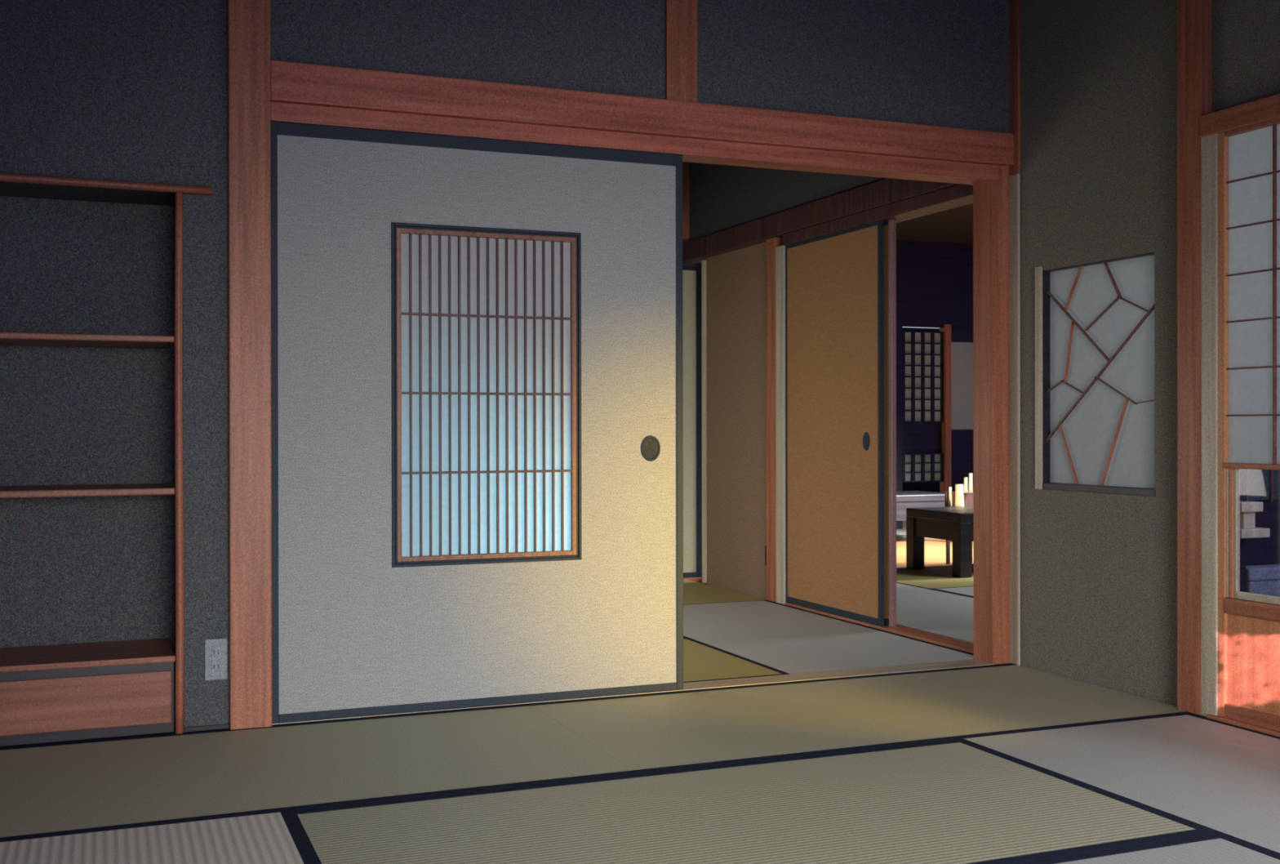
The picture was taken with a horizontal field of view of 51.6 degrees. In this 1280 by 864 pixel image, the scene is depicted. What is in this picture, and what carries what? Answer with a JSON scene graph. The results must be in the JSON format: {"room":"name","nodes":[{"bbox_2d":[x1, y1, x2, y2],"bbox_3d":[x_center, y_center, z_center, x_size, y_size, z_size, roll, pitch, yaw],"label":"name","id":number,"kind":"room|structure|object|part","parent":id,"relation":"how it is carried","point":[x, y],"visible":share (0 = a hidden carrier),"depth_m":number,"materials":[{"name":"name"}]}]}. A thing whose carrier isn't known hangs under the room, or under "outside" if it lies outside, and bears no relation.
{"room":"traditional dwelling","nodes":[
{"label":"traditional dwelling","id":0,"kind":"room"},
{"bbox_2d":[0,731,174,746],"bbox_3d":[2.482,0.946,6.940,14.200,0.108,15.400,0,0,-22],"label":"floor","id":1,"kind":"structure","parent":0,"point":[174,731],"depth_m":3.92,"materials":[{"name":"brown wood"}]},
{"bbox_2d":[0,809,321,863],"bbox_3d":[-0.858,0.889,1.994,0.899,0.051,1.834,0,0,-22],"label":"mat","id":2,"kind":"object","parent":1,"relation":"on","point":[281,837],"visible":1,"depth_m":2.77,"materials":[{"name":"grey wicker"}]},
{"bbox_2d":[0,702,636,841],"bbox_3d":[-1.039,0.884,3.403,1.859,0.051,0.912,0,0,-22],"label":"mat","id":3,"kind":"object","parent":1,"relation":"on","point":[56,788],"visible":0.71,"depth_m":3.38,"materials":[{"name":"green wicker"}]},
{"bbox_2d":[683,577,766,604],"bbox_3d":[-0.381,0.870,6.795,1.784,0.051,1.019,0,0,-22],"label":"mat","id":4,"kind":"object","parent":1,"relation":"on","point":[694,592],"visible":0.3,"depth_m":6.83,"materials":[{"name":"green wicker"}]},
{"bbox_2d":[683,637,784,682],"bbox_3d":[-0.495,0.878,4.717,1.814,0.051,0.887,0,0,-22],"label":"mat","id":5,"kind":"object","parent":1,"relation":"on","point":[701,662],"visible":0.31,"depth_m":4.81,"materials":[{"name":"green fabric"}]},
{"bbox_2d":[295,738,1208,863],"bbox_3d":[0.215,0.883,2.921,1.784,0.051,0.919,0,0,-22],"label":"mat","id":6,"kind":"object","parent":1,"relation":"on","point":[953,801],"visible":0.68,"depth_m":2.95,"materials":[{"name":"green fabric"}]},
{"bbox_2d":[701,576,933,591],"bbox_3d":[0.962,0.866,7.376,0.909,0.051,1.049,0,0,-22],"label":"mat","id":7,"kind":"object","parent":1,"relation":"on","point":[900,587],"visible":0.15,"depth_m":7.13,"materials":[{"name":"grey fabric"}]},
{"bbox_2d":[683,600,973,674],"bbox_3d":[0.575,0.873,5.652,0.869,0.051,1.817,0,0,-22],"label":"mat","id":8,"kind":"object","parent":1,"relation":"on","point":[783,638],"visible":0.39,"depth_m":5.41,"materials":[{"name":"grey wicker"}]},
{"bbox_2d":[529,662,1193,773],"bbox_3d":[0.680,0.878,4.098,1.849,0.051,0.912,0,0,-22],"label":"mat","id":9,"kind":"object","parent":1,"relation":"on","point":[646,732],"visible":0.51,"depth_m":4.03,"materials":[{"name":"green wicker"}]},
{"bbox_2d":[896,589,973,642],"bbox_3d":[1.506,0.870,6.032,0.909,0.051,1.849,0,0,-22],"label":"mat","id":10,"kind":"object","parent":1,"relation":"on","point":[945,613],"visible":0.26,"depth_m":6.19,"materials":[{"name":"grey wicker"}]},
{"bbox_2d":[896,564,973,588],"bbox_3d":[2.219,0.862,7.869,1.789,0.051,0.919,0,0,-22],"label":"mat","id":11,"kind":"object","parent":1,"relation":"on","point":[932,577],"visible":0.1,"depth_m":7.59,"materials":[{"name":"green wicker"}]},
{"bbox_2d":[906,506,973,577],"bbox_3d":[2.265,0.649,8.078,1.145,0.370,0.555,0,0,-22],"label":"table","id":12,"kind":"object","parent":11,"relation":"on","point":[953,523],"visible":0.51,"depth_m":7.82,"materials":[{"name":"black wood"}]},
{"bbox_3d":[1.683,0.678,8.099,0.080,0.316,0.080,0,0,-22],"label":"leg","id":13,"kind":"part","parent":12,"relation":"part of","materials":[{"name":"black wood"}]},
{"bbox_3d":[1.861,0.679,7.659,0.080,0.316,0.080,0,0,-22],"label":"leg","id":14,"kind":"part","parent":12,"relation":"part of","materials":[{"name":"black wood"}]},
{"bbox_2d":[933,586,973,596],"bbox_3d":[2.330,0.867,6.393,0.889,0.051,1.899,0,0,-22],"label":"mat","id":15,"kind":"object","parent":1,"relation":"on","point":[969,591],"visible":0.12,"depth_m":7.02,"materials":[{"name":"grey wicker"}]},
{"bbox_2d":[953,713,1279,859],"bbox_3d":[1.620,0.881,2.996,0.874,0.051,1.834,0,0,-22],"label":"mat","id":16,"kind":"object","parent":1,"relation":"on","point":[1220,779],"visible":0.68,"depth_m":3.40,"materials":[{"name":"grey wicker"}]},
{"bbox_2d":[1009,832,1279,863],"bbox_3d":[0.559,0.886,2.071,1.784,0.051,0.914,0,0,-22],"label":"mat","id":17,"kind":"object","parent":1,"relation":"on","point":[1205,848],"visible":1,"depth_m":2.69,"materials":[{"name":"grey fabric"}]},
{"bbox_2d":[0,182,175,708],"bbox_3d":[-2.490,0.086,3.583,2.470,1.650,0.290,0,0,-22],"label":"wall","id":18,"kind":"structure","parent":0,"point":[73,260],"depth_m":4.00,"materials":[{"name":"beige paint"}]},
{"bbox_2d":[0,173,212,746],"bbox_3d":[-2.350,0.077,3.528,2.288,1.567,0.357,0,0,-22],"label":"recessed shelf","id":19,"kind":"object","parent":18,"relation":"attached to","point":[82,691],"visible":1,"depth_m":3.73,"materials":[{"name":"red wood"}]},
{"bbox_3d":[-2.348,0.757,3.378,2.176,0.148,0.020,0,0,-22],"label":"board","id":20,"kind":"part","parent":19,"relation":"part of","materials":[{"name":"brown wood"}]},
{"bbox_3d":[-2.348,0.759,3.388,2.184,0.205,0.022,0,0,-22],"label":"rail","id":21,"kind":"part","parent":19,"relation":"part of","materials":[{"name":"black wood"}]},
{"bbox_3d":[-2.289,-0.691,3.371,2.288,0.030,0.024,0,0,-22],"label":"rail","id":22,"kind":"part","parent":19,"relation":"part of","materials":[{"name":"brown wood"}]},
{"bbox_3d":[-1.313,0.088,3.774,0.026,1.540,0.026,0,0,-22],"label":"post","id":23,"kind":"part","parent":19,"relation":"part of","materials":[{"name":"red wood"}]},
{"bbox_2d":[0,0,1008,726],"bbox_3d":[-1.060,-0.393,3.950,5.400,2.600,0.100,0,0,-22],"label":"wall","id":24,"kind":"structure","parent":0,"point":[135,91],"depth_m":3.93,"materials":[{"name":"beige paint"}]},
{"bbox_2d":[184,723,229,731],"bbox_3d":[-1.248,0.853,3.818,0.121,0.014,0.010,0,0,-22],"label":"baseboard","id":25,"kind":"structure","parent":24,"relation":"attached to","point":[224,725],"depth_m":3.81,"materials":[{"name":"black wood"}]},
{"bbox_2d":[204,637,227,679],"bbox_3d":[-1.224,0.656,3.827,0.062,0.118,0.010,0,0,-22],"label":"wall outlet","id":26,"kind":"object","parent":24,"relation":"attached to","point":[215,649],"visible":1,"depth_m":3.82,"materials":[{"name":"grey plastic"}]},
{"bbox_2d":[211,644,221,673],"bbox_3d":[-1.223,0.656,3.824,0.026,0.080,0.003,0,0,-22],"label":"socket","id":27,"kind":"object","parent":26,"relation":"attached to","point":[215,649],"depth_m":3.82,"materials":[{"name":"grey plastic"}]},
{"bbox_2d":[226,0,272,729],"bbox_3d":[-1.149,-0.416,3.886,0.118,2.552,0.120,0,0,-22],"label":"wooden post","id":28,"kind":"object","parent":24,"relation":"attached to","point":[248,21],"depth_m":3.83,"materials":[{"name":"red wood"}]},
{"bbox_2d":[271,120,683,723],"bbox_3d":[-0.474,-0.030,4.139,1.318,1.763,0.031,0,0,-22],"label":"door","id":29,"kind":"structure","parent":24,"relation":"in","point":[477,344],"depth_m":4.12,"materials":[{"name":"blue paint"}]},
{"bbox_3d":[-0.477,-0.892,4.135,1.276,0.038,0.030,0,0,-22],"label":"rail","id":30,"kind":"part","parent":29,"relation":"part of","materials":[{"name":"blue paint"}]},
{"bbox_3d":[-0.474,0.840,4.142,1.276,0.024,0.030,0,0,-22],"label":"rail","id":31,"kind":"part","parent":29,"relation":"part of","materials":[{"name":"blue paint"}]},
{"bbox_3d":[-0.474,-0.113,4.138,0.576,1.013,0.024,0,0,-22],"label":"lattice frame","id":32,"kind":"part","parent":29,"relation":"part of","materials":[{"name":"brown wood"}]},
{"bbox_3d":[0.035,0.054,4.333,0.068,0.084,0.004,0,0,-22],"label":"finger pull","id":33,"kind":"part","parent":29,"relation":"part of","materials":[{"name":"grey metal"}]},
{"bbox_3d":[0.035,0.054,4.334,0.054,0.067,0.001,0,0,-22],"label":"pull dish","id":34,"kind":"part","parent":29,"relation":"part of","materials":[{"name":"grey metal"}]},
{"bbox_2d":[272,658,994,724],"bbox_3d":[0.087,0.877,4.411,2.560,0.053,0.112,0,0,-22],"label":"trim","id":35,"kind":"structure","parent":24,"relation":"attached to","point":[973,662],"depth_m":4.59,"materials":[{"name":"brown wood"}]},
{"bbox_2d":[271,101,999,185],"bbox_3d":[0.094,-0.943,4.408,2.582,0.056,0.112,0,0,-22],"label":"trim","id":36,"kind":"structure","parent":24,"relation":"attached to","point":[692,150],"depth_m":4.35,"materials":[{"name":"red wood"}]},
{"bbox_2d":[270,60,1013,166],"bbox_3d":[0.141,-1.029,4.363,2.635,0.115,0.030,0,0,-22],"label":"lintel beam","id":37,"kind":"structure","parent":24,"relation":"attached to","point":[291,82],"depth_m":4.26,"materials":[{"name":"red wood"}]},
{"bbox_2d":[665,0,697,102],"bbox_3d":[0.135,-1.391,4.367,0.110,0.610,0.018,0,0,-22],"label":"trim","id":38,"kind":"structure","parent":24,"relation":"attached to","point":[681,15],"depth_m":4.36,"materials":[{"name":"red wood"}]},
{"bbox_2d":[973,165,1009,664],"bbox_3d":[1.302,-0.064,4.913,0.076,1.832,0.117,0,0,-22],"label":"trim","id":39,"kind":"structure","parent":24,"relation":"attached to","point":[991,456],"depth_m":4.87,"materials":[{"name":"red wood"}]},
{"bbox_2d":[688,162,886,599],"bbox_3d":[0.855,-0.380,6.310,0.080,2.550,2.840,0,0,-22],"label":"wall","id":40,"kind":"structure","parent":0,"point":[736,280],"depth_m":7.02,"materials":[{"name":"brown paint"}]},
{"bbox_2d":[682,266,701,577],"bbox_3d":[-0.126,-0.054,7.465,1.026,1.786,0.025,0,0,-22],"label":"door","id":41,"kind":"structure","parent":40,"relation":"in","point":[691,276],"depth_m":7.63,"materials":[{"name":"blue paint"}]},
{"bbox_3d":[-0.132,-0.937,7.460,0.976,0.020,0.025,0,0,-22],"label":"rail","id":42,"kind":"part","parent":41,"relation":"part of","materials":[{"name":"blue paint"}]},
{"bbox_3d":[-0.129,0.824,7.466,0.976,0.030,0.025,0,0,-22],"label":"rail","id":43,"kind":"part","parent":41,"relation":"part of","materials":[{"name":"blue paint"}]},
{"bbox_2d":[701,260,706,582],"bbox_3d":[0.391,-0.057,7.421,0.090,1.802,0.023,0,0,-22],"label":"trim","id":44,"kind":"structure","parent":40,"relation":"attached to","point":[704,331],"depth_m":7.40,"materials":[{"name":"brown wood"}]},
{"bbox_2d":[764,546,766,565],"bbox_3d":[0.646,0.629,6.714,0.010,0.100,0.050,0,0,-22],"label":"wall outlet","id":45,"kind":"object","parent":40,"relation":"attached to","point":[765,546],"visible":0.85,"depth_m":6.73,"materials":[{"name":"brown plastic"}]},
{"bbox_2d":[766,236,782,601],"bbox_3d":[0.695,-0.060,6.629,0.090,1.812,0.100,0,0,-22],"label":"trim","id":46,"kind":"structure","parent":40,"relation":"attached to","point":[771,243],"depth_m":6.61,"materials":[{"name":"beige wood"}]},
{"bbox_2d":[775,244,786,604],"bbox_3d":[0.731,-0.035,6.541,0.090,1.762,0.089,0,0,-22],"label":"trim","id":47,"kind":"structure","parent":40,"relation":"attached to","point":[780,251],"depth_m":6.52,"materials":[{"name":"brown wood"}]},
{"bbox_2d":[682,177,960,262],"bbox_3d":[0.793,-1.021,6.285,0.050,0.108,2.815,0,0,-22],"label":"trim","id":48,"kind":"structure","parent":40,"relation":"attached to","point":[887,191],"depth_m":6.21,"materials":[{"name":"brown wood"}]},
{"bbox_2d":[785,220,884,626],"bbox_3d":[0.881,-0.038,6.094,0.022,1.744,0.849,0,0,-22],"label":"door","id":49,"kind":"structure","parent":40,"relation":"in","point":[834,355],"depth_m":6.05,"materials":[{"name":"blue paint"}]},
{"bbox_3d":[0.879,-0.901,6.091,0.022,0.018,0.821,0,0,-22],"label":"rail","id":50,"kind":"part","parent":49,"relation":"part of","materials":[{"name":"blue paint"}]},
{"bbox_3d":[0.882,0.819,6.098,0.022,0.030,0.821,0,0,-22],"label":"rail","id":51,"kind":"part","parent":49,"relation":"part of","materials":[{"name":"blue paint"}]},
{"bbox_3d":[0.991,0.041,5.800,0.001,0.064,0.042,0,0,-22],"label":"pull dish","id":52,"kind":"part","parent":49,"relation":"part of","materials":[{"name":"grey metal"}]},
{"bbox_3d":[0.990,0.041,5.800,0.004,0.080,0.052,0,0,-22],"label":"finger pull","id":53,"kind":"part","parent":49,"relation":"part of","materials":[{"name":"blue paint"}]},
{"bbox_2d":[782,183,973,245],"bbox_3d":[1.059,-0.936,5.749,0.120,0.055,1.620,0,0,-22],"label":"trim","id":54,"kind":"structure","parent":40,"relation":"attached to","point":[959,195],"depth_m":5.56,"materials":[{"name":"brown wood"}]},
{"bbox_2d":[883,219,896,626],"bbox_3d":[0.929,-0.038,6.066,0.022,1.744,0.850,0,0,-22],"label":"door","id":55,"kind":"structure","parent":40,"relation":"in","point":[889,226],"depth_m":5.68,"materials":[{"name":"brown wood"}]},
{"bbox_3d":[0.928,-0.901,6.063,0.022,0.018,0.798,0,0,-22],"label":"rail","id":56,"kind":"part","parent":55,"relation":"part of","materials":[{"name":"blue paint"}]},
{"bbox_3d":[0.929,-0.044,6.066,0.014,1.696,0.798,0,0,-22],"label":"panel","id":57,"kind":"part","parent":55,"relation":"part of","materials":[{"name":"wood"}]},
{"bbox_3d":[0.931,0.819,6.069,0.022,0.030,0.798,0,0,-22],"label":"rail","id":58,"kind":"part","parent":55,"relation":"part of","materials":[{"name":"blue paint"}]},
{"bbox_2d":[1008,173,1020,665],"bbox_3d":[1.355,-0.044,4.901,0.011,1.792,0.150,0,0,-22],"label":"trim","id":59,"kind":"structure","parent":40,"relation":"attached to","point":[1015,180],"depth_m":4.85,"materials":[{"name":"brown wood"}]},
{"bbox_2d":[700,240,973,576],"bbox_3d":[2.755,-0.422,10.120,6.300,2.500,2.700,0,0,-22],"label":"wall","id":60,"kind":"structure","parent":0,"point":[935,280],"depth_m":11.37,"materials":[{"name":"blue paint"}]},
{"bbox_2d":[684,577,702,582],"bbox_3d":[-1.001,0.868,7.149,2.900,0.054,0.099,0,0,-22],"label":"trim","id":61,"kind":"structure","parent":60,"relation":"attached to","point":[694,579],"depth_m":7.63,"materials":[{"name":"red wood"}]},
{"bbox_2d":[902,330,943,482],"bbox_3d":[2.422,-0.216,11.352,0.419,1.292,0.032,0,0,-22],"label":"window","id":62,"kind":"structure","parent":60,"relation":"in","point":[922,351],"depth_m":11.35,"materials":[{"name":"white paper"}]},
{"bbox_2d":[939,324,951,492],"bbox_3d":[2.639,-0.052,11.439,0.059,1.750,0.090,0,0,-22],"label":"trim","id":63,"kind":"structure","parent":60,"relation":"attached to","point":[946,424],"depth_m":11.40,"materials":[{"name":"orange wood"}]},
{"bbox_2d":[951,328,973,429],"bbox_3d":[2.836,-0.438,11.496,0.338,0.920,0.030,0,0,-22],"label":"wall panel","id":64,"kind":"object","parent":60,"relation":"in","point":[962,339],"depth_m":11.47,"materials":[{"name":"white paint"}]},
{"bbox_3d":[2.824,-0.837,11.490,0.313,0.120,0.030,0,0,-22],"label":"frame","id":65,"kind":"part","parent":64,"relation":"part of","materials":[{"name":"black wood"}]},
{"bbox_2d":[702,520,973,583],"bbox_3d":[2.938,0.847,11.676,7.800,0.050,5.560,0,0,-22],"label":"floor","id":66,"kind":"structure","parent":0,"point":[935,549],"depth_m":9.26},
{"bbox_2d":[896,490,951,541],"bbox_3d":[1.893,0.648,10.126,0.900,0.358,0.550,0,0,-22],"label":"table","id":67,"kind":"object","parent":66,"relation":"on","point":[904,499],"visible":0.15,"depth_m":9.92,"materials":[{"name":"black wood"}]},
{"bbox_2d":[944,472,973,564],"bbox_3d":[2.043,0.543,8.388,0.224,0.585,0.079,0,0,-22],"label":"candles","id":68,"kind":"object","parent":66,"relation":"on","point":[958,497],"visible":0.62,"depth_m":8.38,"materials":[{"name":"white wax"}]},
{"bbox_3d":[2.033,0.440,8.419,0.220,0.130,0.014,0,0,-22],"label":"screen rail","id":69,"kind":"part","parent":68,"relation":"part of","materials":[{"name":"white wax"}]},
{"bbox_2d":[784,601,973,653],"bbox_3d":[1.064,0.866,5.756,0.115,0.062,1.620,0,0,-22],"label":"trim","id":70,"kind":"structure","parent":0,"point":[934,637],"depth_m":5.49,"materials":[{"name":"red wood"}]},
{"bbox_2d":[896,203,973,244],"bbox_3d":[1.530,-1.708,6.870,12.400,0.200,12.800,0,0,-22],"label":"ceiling","id":71,"kind":"structure","parent":0,"point":[953,225],"depth_m":10.52,"materials":[{"name":"brown wood"}]},
{"bbox_2d":[902,327,973,492],"bbox_3d":[1.742,-0.430,12.623,6.300,2.500,0.100,0,0,-22],"label":"wall","id":72,"kind":"structure","parent":0,"point":[934,486],"depth_m":12.99,"materials":[{"name":"black paint"}]},
{"bbox_2d":[1020,0,1279,706],"bbox_3d":[4.301,-0.401,3.632,4.500,2.600,4.710,0,0,-22],"label":"wall","id":73,"kind":"structure","parent":0,"point":[1099,77],"depth_m":4.42,"materials":[{"name":"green paint"}]},
{"bbox_2d":[1008,0,1020,176],"bbox_3d":[1.353,-1.321,4.896,0.012,0.760,0.150,0,0,-22],"label":"trim","id":74,"kind":"structure","parent":73,"relation":"attached to","point":[1014,5],"depth_m":4.84,"materials":[{"name":"red wood"}]},
{"bbox_2d":[1035,252,1155,496],"bbox_3d":[1.558,-0.192,4.490,0.082,0.793,0.574,0,0,-22],"label":"window","id":75,"kind":"structure","parent":73,"relation":"in","point":[1095,321],"depth_m":4.50,"materials":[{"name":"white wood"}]},
{"bbox_3d":[1.456,-0.193,4.744,0.082,0.793,0.028,0,0,-22],"label":"frame","id":76,"kind":"part","parent":75,"relation":"part of","materials":[{"name":"brown wood"}]},
{"bbox_3d":[1.465,-0.196,4.730,0.065,0.756,0.005,0,0,-22],"label":"frame","id":77,"kind":"part","parent":75,"relation":"part of","materials":[{"name":"black wood"}]},
{"bbox_3d":[1.567,0.193,4.480,0.067,0.024,0.546,0,0,-22],"label":"frame","id":78,"kind":"part","parent":75,"relation":"part of","materials":[{"name":"black wood"}]},
{"bbox_3d":[1.570,-0.575,4.480,0.065,0.012,0.544,0,0,-22],"label":"frame","id":79,"kind":"part","parent":75,"relation":"part of","materials":[{"name":"black wood"}]},
{"bbox_2d":[1177,0,1212,715],"bbox_3d":[1.715,-0.422,4.045,0.105,2.552,0.095,0,0,-22],"label":"wooden post","id":80,"kind":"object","parent":73,"relation":"attached to","point":[1194,17],"depth_m":4.02,"materials":[{"name":"red wood"}]},
{"bbox_2d":[1200,133,1217,715],"bbox_3d":[1.735,-0.047,3.970,0.085,1.802,0.061,0,0,-22],"label":"trim","id":81,"kind":"structure","parent":73,"relation":"attached to","point":[1209,144],"depth_m":3.95,"materials":[{"name":"brown wood"}]},
{"bbox_2d":[1199,93,1279,137],"bbox_3d":[2.209,-0.912,2.811,0.110,0.065,2.560,0,0,-22],"label":"trim","id":82,"kind":"structure","parent":73,"relation":"attached to","point":[1266,108],"depth_m":3.83,"materials":[{"name":"red wood"}]},
{"bbox_2d":[1240,468,1245,591],"bbox_3d":[2.316,-0.353,5.185,0.055,2.400,0.089,0,0,-22],"label":"trim","id":83,"kind":"structure","parent":73,"relation":"attached to","point":[1242,471],"depth_m":5.15,"materials":[{"name":"wood"}]},
{"bbox_2d":[1205,713,1279,736],"bbox_3d":[2.216,0.875,2.803,0.115,0.062,2.530,0,0,-22],"label":"trim","id":84,"kind":"structure","parent":73,"relation":"attached to","point":[1219,717],"depth_m":3.82,"materials":[{"name":"red wood"}]},
{"bbox_2d":[1217,117,1279,730],"bbox_3d":[1.886,-0.020,3.530,0.032,1.724,0.870,0,0,-22],"label":"shoji screen","id":85,"kind":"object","parent":73,"relation":"in","point":[1249,156],"depth_m":3.85,"materials":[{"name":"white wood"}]},
{"bbox_3d":[1.886,0.100,3.530,0.032,0.016,0.822,0,0,-22],"label":"rail","id":86,"kind":"part","parent":85,"relation":"part of","materials":[{"name":"red wood"}]},
{"bbox_3d":[1.887,0.512,3.532,0.032,0.048,0.822,0,0,-22],"label":"rail","id":87,"kind":"part","parent":85,"relation":"part of","materials":[{"name":"red wood"}]},
{"bbox_3d":[1.889,0.822,3.534,0.028,0.040,0.818,0,0,-22],"label":"rail","id":88,"kind":"part","parent":85,"relation":"part of","materials":[{"name":"red wood"}]},
{"bbox_3d":[1.886,-0.875,3.527,0.028,0.014,0.818,0,0,-22],"label":"rail","id":89,"kind":"part","parent":85,"relation":"part of","materials":[{"name":"red wood"}]},
{"bbox_3d":[1.897,0.478,3.516,0.016,0.020,0.782,0,0,-22],"label":"rail","id":90,"kind":"part","parent":85,"relation":"part of","materials":[{"name":"brown wood"}]},
{"bbox_2d":[1240,501,1270,537],"bbox_3d":[2.356,0.338,5.119,0.145,0.138,0.063,0,0,-22],"label":"stone lantern","id":91,"kind":"object","parent":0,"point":[1248,509],"visible":0.77,"depth_m":5.09,"materials":[{"name":"grey stone"}]},
{"bbox_2d":[1245,499,1279,565],"bbox_3d":[3.416,-0.357,5.687,2.400,2.400,0.014,0,0,-22],"label":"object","id":92,"kind":"object","parent":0,"point":[1260,550],"depth_m":5.32,"materials":[{"name":"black wood"}]},
{"bbox_2d":[1245,468,1279,502],"bbox_3d":[2.727,-0.087,5.383,0.706,0.735,0.012,0,0,-22],"label":"window","id":93,"kind":"structure","parent":92,"relation":"attached to","point":[1260,484],"depth_m":5.29,"materials":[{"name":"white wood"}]},
{"bbox_3d":[-1.065,-0.380,7.162,3.000,2.550,0.100,0,0,-22],"label":"wall","id":94,"kind":"structure","parent":0,"visible":0},
{"bbox_2d":[682,161,689,239],"bbox_3d":[0.285,-1.359,7.632,0.110,0.500,0.035,0,0,-22],"label":"trim","id":95,"kind":"structure","parent":94,"relation":"attached to","point":[686,166],"depth_m":7.61,"materials":[{"name":"red wood"}]},
{"bbox_2d":[682,240,701,266],"bbox_3d":[-0.999,-1.021,7.114,2.890,0.148,0.055,0,0,-22],"label":"trim","id":96,"kind":"structure","parent":94,"relation":"attached to","point":[684,264],"depth_m":7.61,"materials":[{"name":"brown wood"}]},
{"bbox_3d":[2.676,0.878,3.458,1.150,0.050,3.600,0,0,-22],"label":"floor","id":97,"kind":"structure","parent":0,"visible":0},
{"bbox_2d":[1245,564,1279,596],"bbox_3d":[2.740,0.688,5.357,0.827,0.315,0.093,0,0,-22],"label":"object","id":98,"kind":"object","parent":97,"relation":"on","point":[1264,580],"visible":0.33,"depth_m":5.19,"materials":[{"name":"blue paint"}]},
{"bbox_3d":[2.740,0.555,5.356,0.827,0.050,0.093,0,0,-22],"label":"box lid","id":99,"kind":"part","parent":98,"relation":"part of","materials":[{"name":"blue paint"}]}
]}

